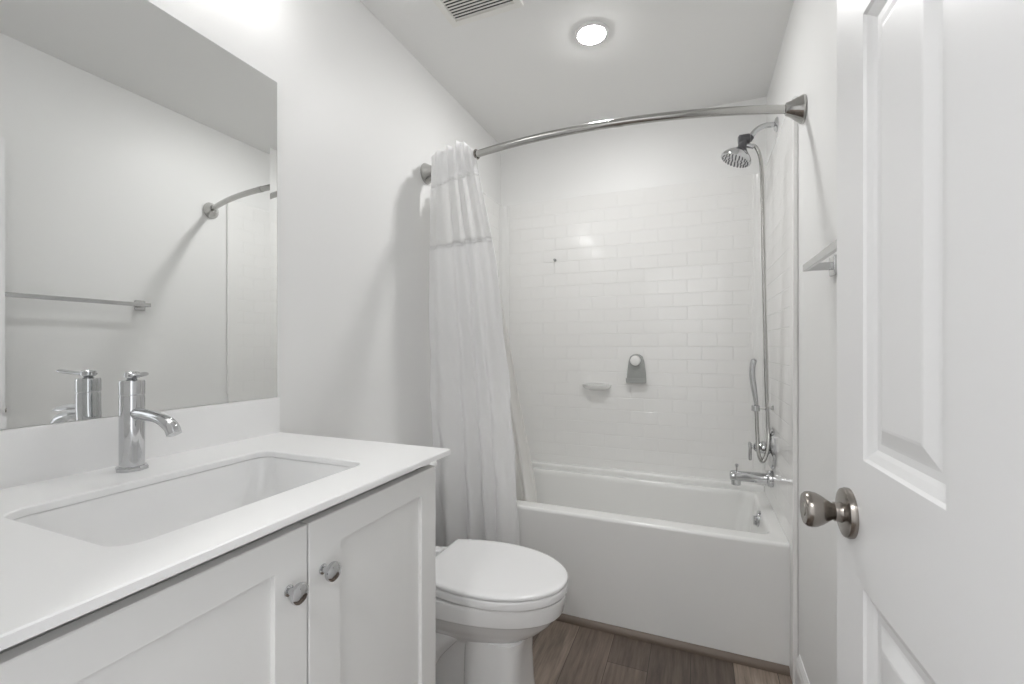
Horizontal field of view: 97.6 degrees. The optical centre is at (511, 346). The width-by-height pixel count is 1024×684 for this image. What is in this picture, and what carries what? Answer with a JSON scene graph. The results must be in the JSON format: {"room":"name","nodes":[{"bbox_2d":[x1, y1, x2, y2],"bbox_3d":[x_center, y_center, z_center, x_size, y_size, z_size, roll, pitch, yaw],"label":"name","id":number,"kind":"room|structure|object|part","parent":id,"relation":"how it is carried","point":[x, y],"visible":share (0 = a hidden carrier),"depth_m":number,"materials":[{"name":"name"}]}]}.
{"room":"bathroom","nodes":[
{"label":"bathroom","id":0,"kind":"room"},
{"bbox_2d":[2,0,500,446],"bbox_3d":[-0.617,-0.040,1.736,0.100,2.550,2.626,0,0,22],"label":"wall","id":1,"kind":"structure","parent":0,"point":[359,117],"depth_m":1.64,"materials":[{"name":"white paint"}]},
{"bbox_2d":[0,0,276,429],"bbox_3d":[-0.886,-0.325,0.936,0.006,0.951,0.912,0,0,22],"label":"mirror","id":2,"kind":"object","parent":1,"relation":"attached to","point":[138,153],"visible":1,"depth_m":1.00,"materials":[{"name":"clear glass"}]},
{"bbox_2d":[0,397,279,488],"bbox_3d":[-0.881,0.204,0.929,0.019,0.106,0.920,0,0,22],"label":"backsplash","id":3,"kind":"structure","parent":1,"relation":"attached to","point":[31,454],"depth_m":0.95,"materials":[{"name":"white stone"}]},
{"bbox_2d":[420,94,806,184],"bbox_3d":[0.276,-0.817,1.772,1.523,0.095,0.216,0,0,22],"label":"shower curtain rod","id":4,"kind":"object","parent":1,"relation":"attached to","point":[795,109],"visible":0.78,"depth_m":1.59,"materials":[{"name":"grey metal"}]},
{"bbox_2d":[429,140,518,546],"bbox_3d":[-0.200,0.127,2.033,0.433,2.017,0.267,0,0,22],"label":"shower curtain","id":5,"kind":"object","parent":4,"relation":"hanging from","point":[470,391],"visible":0.92,"depth_m":2.03,"materials":[{"name":"white fabric"}]},
{"bbox_3d":[-0.247,-0.592,1.958,0.349,0.275,0.060,0,0,31],"label":"sheer panel","id":6,"kind":"part","parent":5,"relation":"part of","materials":[{"name":"white fabric"}]},
{"bbox_2d":[500,294,536,502],"bbox_3d":[-0.119,0.075,2.200,0.293,1.720,0.427,0,0,39],"label":"curtain liner","id":7,"kind":"object","parent":4,"relation":"hanging from","point":[526,490],"visible":0.14,"depth_m":2.22,"materials":[{"name":"white plastic"}]},
{"bbox_2d":[360,0,793,143],"bbox_3d":[0.131,-1.355,1.419,1.724,0.080,2.846,0,0,22],"label":"ceiling","id":8,"kind":"structure","parent":0,"point":[523,71],"depth_m":2.03,"materials":[{"name":"white paint"}]},
{"bbox_2d":[432,0,523,27],"bbox_3d":[-0.157,-1.307,1.626,0.310,0.014,0.320,0,0,22],"label":"exhaust fan","id":9,"kind":"object","parent":8,"relation":"attached to","point":[457,13],"visible":1,"depth_m":1.73,"materials":[{"name":"white plastic"}]},
{"bbox_2d":[574,21,608,45],"bbox_3d":[0.334,-1.306,1.880,0.144,0.016,0.144,0,0,22],"label":"recessed light","id":10,"kind":"object","parent":8,"relation":"in","point":[591,33],"visible":1,"depth_m":1.86,"materials":[{"name":"white glass"}]},
{"bbox_2d":[501,97,766,205],"bbox_3d":[0.651,-0.040,2.690,1.724,2.550,0.100,0,0,22],"label":"wall","id":11,"kind":"structure","parent":0,"point":[647,155],"depth_m":2.62,"materials":[{"name":"white paint"}]},
{"bbox_2d":[532,620,792,683],"bbox_3d":[0.171,1.266,0.625,2.400,0.060,4.286,0,0,22],"label":"floor","id":12,"kind":"structure","parent":0,"point":[563,653],"depth_m":1.75,"materials":[{"name":"wood"}]},
{"bbox_2d":[0,464,435,683],"bbox_3d":[-0.609,0.753,0.804,0.615,0.964,0.878,0,0,22],"label":"vanity cabinet","id":13,"kind":"object","parent":12,"relation":"on","point":[344,592],"visible":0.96,"depth_m":0.70,"materials":[{"name":"white paint"}]},
{"bbox_3d":[-0.435,0.706,0.524,0.020,0.828,0.471,0,0,22],"label":"cabinet door","id":14,"kind":"part","parent":13,"relation":"part of","materials":[{"name":"white paint"}]},
{"bbox_2d":[0,397,450,650],"bbox_3d":[-0.609,0.211,0.819,0.606,0.118,0.922,0,0,22],"label":"countertop","id":15,"kind":"structure","parent":13,"relation":"on","point":[49,580],"depth_m":0.81,"materials":[{"name":"white stone"}]},
{"bbox_2d":[115,371,181,472],"bbox_3d":[-0.740,0.153,0.916,0.178,0.206,0.057,0,0,22],"label":"faucet","id":16,"kind":"object","parent":15,"relation":"on","point":[132,413],"visible":1,"depth_m":0.92,"materials":[{"name":"silver metal"}]},
{"bbox_3d":[-0.796,0.252,0.939,0.053,0.009,0.053,0,0,0],"label":"plate","id":17,"kind":"part","parent":16,"relation":"part of","materials":[{"name":"silver metal"}]},
{"bbox_3d":[-0.769,0.059,0.922,0.089,0.019,0.027,0,0,33],"label":"lever","id":18,"kind":"part","parent":16,"relation":"part of","materials":[{"name":"silver metal"}]},
{"bbox_3d":[-0.722,0.151,0.909,0.140,0.054,0.026,0,0,22],"label":"spout","id":19,"kind":"part","parent":16,"relation":"part of","materials":[{"name":"silver metal"}]},
{"bbox_2d":[14,457,352,546],"bbox_3d":[-0.557,0.341,0.841,0.356,0.140,0.501,0,0,22],"label":"sink","id":20,"kind":"object","parent":15,"relation":"in","point":[136,515],"visible":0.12,"depth_m":0.92,"materials":[{"name":"white ceramic"}]},
{"bbox_3d":[-0.336,0.383,0.698,0.030,0.033,0.033,0,0,22],"label":"knob","id":21,"kind":"part","parent":13,"relation":"part of","materials":[{"name":"silver metal"}]},
{"bbox_3d":[-0.310,0.381,0.763,0.030,0.033,0.033,0,0,22],"label":"knob","id":22,"kind":"part","parent":13,"relation":"part of","materials":[{"name":"silver metal"}]},
{"bbox_3d":[-0.271,0.706,0.926,0.020,0.828,0.391,0,0,22],"label":"cabinet door","id":23,"kind":"part","parent":13,"relation":"part of","materials":[{"name":"white paint"}]},
{"bbox_2d":[429,461,567,683],"bbox_3d":[-0.177,0.853,1.631,0.773,0.764,0.386,0,0,22],"label":"toilet","id":24,"kind":"object","parent":12,"relation":"on","point":[492,597],"visible":0.64,"depth_m":1.47,"materials":[{"name":"white ceramic"}]},
{"bbox_3d":[-0.049,0.804,1.579,0.495,0.030,0.384,0,0,22],"label":"seat","id":25,"kind":"part","parent":24,"relation":"part of","materials":[{"name":"white plastic"}]},
{"bbox_3d":[-0.049,0.779,1.579,0.497,0.014,0.386,0,0,22],"label":"lid","id":26,"kind":"part","parent":24,"relation":"part of","materials":[{"name":"white plastic"}]},
{"bbox_2d":[483,96,797,683],"bbox_3d":[0.483,0.160,2.280,1.523,2.150,0.786,0,0,22],"label":"tub surround","id":27,"kind":"object","parent":12,"relation":"on","point":[670,276],"visible":0.69,"depth_m":2.54,"materials":[{"name":"white tile"}]},
{"bbox_3d":[-0.214,0.160,2.565,0.016,2.150,0.786,0,0,22],"label":"panel","id":28,"kind":"part","parent":27,"relation":"part of","materials":[{"name":"white tile"}]},
{"bbox_3d":[0.498,0.233,2.660,0.174,0.050,0.052,0,0,22],"label":"soap dish","id":29,"kind":"part","parent":27,"relation":"part of","materials":[{"name":"white ceramic"}]},
{"bbox_3d":[0.630,-0.083,2.639,1.490,1.664,0.010,0,0,22],"label":"panel","id":30,"kind":"part","parent":27,"relation":"part of","materials":[{"name":"white tile"}]},
{"bbox_2d":[626,354,646,382],"bbox_3d":[0.715,0.123,2.581,0.112,0.168,0.032,0,0,22],"label":"holder","id":31,"kind":"object","parent":27,"relation":"attached to","point":[636,372],"visible":1,"depth_m":2.58,"materials":[{"name":"grey plastic"}]},
{"bbox_2d":[730,464,773,487],"bbox_3d":[1.111,0.598,2.085,0.180,0.099,0.076,0,0,22],"label":"tub spout","id":32,"kind":"object","parent":27,"relation":"attached to","point":[736,477],"visible":1,"depth_m":2.07,"materials":[{"name":"silver metal"}]},
{"bbox_3d":[1.111,0.614,2.085,0.179,0.068,0.052,0,0,22],"label":"spout","id":33,"kind":"part","parent":32,"relation":"part of","materials":[{"name":"silver metal"}]},
{"bbox_2d":[749,358,772,411],"bbox_3d":[1.147,0.173,2.058,0.110,0.243,0.038,0,0,3],"label":"shower","id":34,"kind":"object","parent":27,"relation":"attached to","point":[752,366],"visible":0.94,"depth_m":2.05,"materials":[{"name":"silver metal"}]},
{"bbox_2d":[748,428,775,468],"bbox_3d":[1.147,0.464,2.070,0.102,0.188,0.188,0,0,22],"label":"shower valve","id":35,"kind":"object","parent":27,"relation":"attached to","point":[772,453],"visible":0.71,"depth_m":2.02,"materials":[{"name":"silver metal"}]},
{"bbox_3d":[1.112,0.483,2.084,0.027,0.084,0.026,0,0,22],"label":"lever","id":36,"kind":"part","parent":35,"relation":"part of","materials":[{"name":"silver metal"}]},
{"bbox_3d":[1.180,0.160,1.994,0.016,2.150,0.786,0,0,22],"label":"panel","id":37,"kind":"part","parent":27,"relation":"part of","materials":[{"name":"white tile"}]},
{"bbox_2d":[517,467,789,667],"bbox_3d":[0.496,0.992,2.312,1.522,0.485,0.714,0,0,22],"label":"bathtub","id":38,"kind":"object","parent":12,"relation":"on","point":[707,566],"visible":0.57,"depth_m":1.92,"materials":[{"name":"white ceramic"}]},
{"bbox_3d":[1.131,0.792,2.071,0.032,0.074,0.074,0,0,22],"label":"overflow plate","id":39,"kind":"part","parent":38,"relation":"part of","materials":[{"name":"silver metal"}]},
{"bbox_2d":[556,613,789,675],"bbox_3d":[0.357,1.222,1.972,1.488,0.027,0.019,0,0,22],"label":"trim","id":40,"kind":"structure","parent":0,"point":[769,666],"depth_m":1.83,"materials":[{"name":"brown wood"}]},
{"bbox_2d":[767,0,836,683],"bbox_3d":[0.886,-0.040,1.121,0.100,2.550,2.626,0,0,22],"label":"wall","id":41,"kind":"structure","parent":0,"point":[806,63],"depth_m":1.40,"materials":[{"name":"white paint"}]},
{"bbox_2d":[721,116,778,167],"bbox_3d":[1.092,-0.943,2.068,0.235,0.210,0.139,0,0,22],"label":"shower","id":42,"kind":"object","parent":41,"relation":"attached to","point":[739,156],"visible":1,"depth_m":2.06,"materials":[{"name":"silver metal"}]},
{"bbox_2d":[747,143,769,462],"bbox_3d":[1.116,-0.211,2.039,0.105,1.466,0.058,0,0,22],"label":"shower hose","id":43,"kind":"object","parent":42,"relation":"hanging from","point":[749,145],"visible":1,"depth_m":2.04,"materials":[{"name":"grey metal"}]},
{"bbox_3d":[1.149,-0.993,2.062,0.125,0.073,0.026,0,0,15],"label":"shower arm","id":44,"kind":"part","parent":42,"relation":"part of","materials":[{"name":"silver metal"}]},
{"bbox_2d":[795,655,809,683],"bbox_3d":[0.684,1.168,0.776,0.014,0.135,1.795,0,0,22],"label":"baseboard","id":45,"kind":"structure","parent":41,"relation":"attached to","point":[801,677],"depth_m":1.56,"materials":[{"name":"white paint"}]},
{"bbox_2d":[803,239,836,276],"bbox_3d":[0.717,-0.216,0.937,0.072,0.052,0.635,0,0,22],"label":"towel bar","id":46,"kind":"object","parent":41,"relation":"attached to","point":[814,264],"visible":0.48,"depth_m":1.17,"materials":[{"name":"grey metal"}]},
{"bbox_3d":[0.831,-0.216,1.207,0.068,0.052,0.048,0,0,22],"label":"post","id":47,"kind":"part","parent":46,"relation":"part of","materials":[{"name":"grey metal"}]},
{"bbox_2d":[800,0,1023,683],"bbox_3d":[0.424,0.193,0.389,0.150,2.065,0.768,0,0,20],"label":"door","id":48,"kind":"structure","parent":41,"relation":"in","point":[927,509],"depth_m":0.48,"materials":[{"name":"white paint"}]},
{"bbox_3d":[0.482,0.256,0.704,0.044,0.054,0.054,0,0,20],"label":"knob","id":49,"kind":"part","parent":48,"relation":"part of","materials":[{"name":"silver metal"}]}
]}

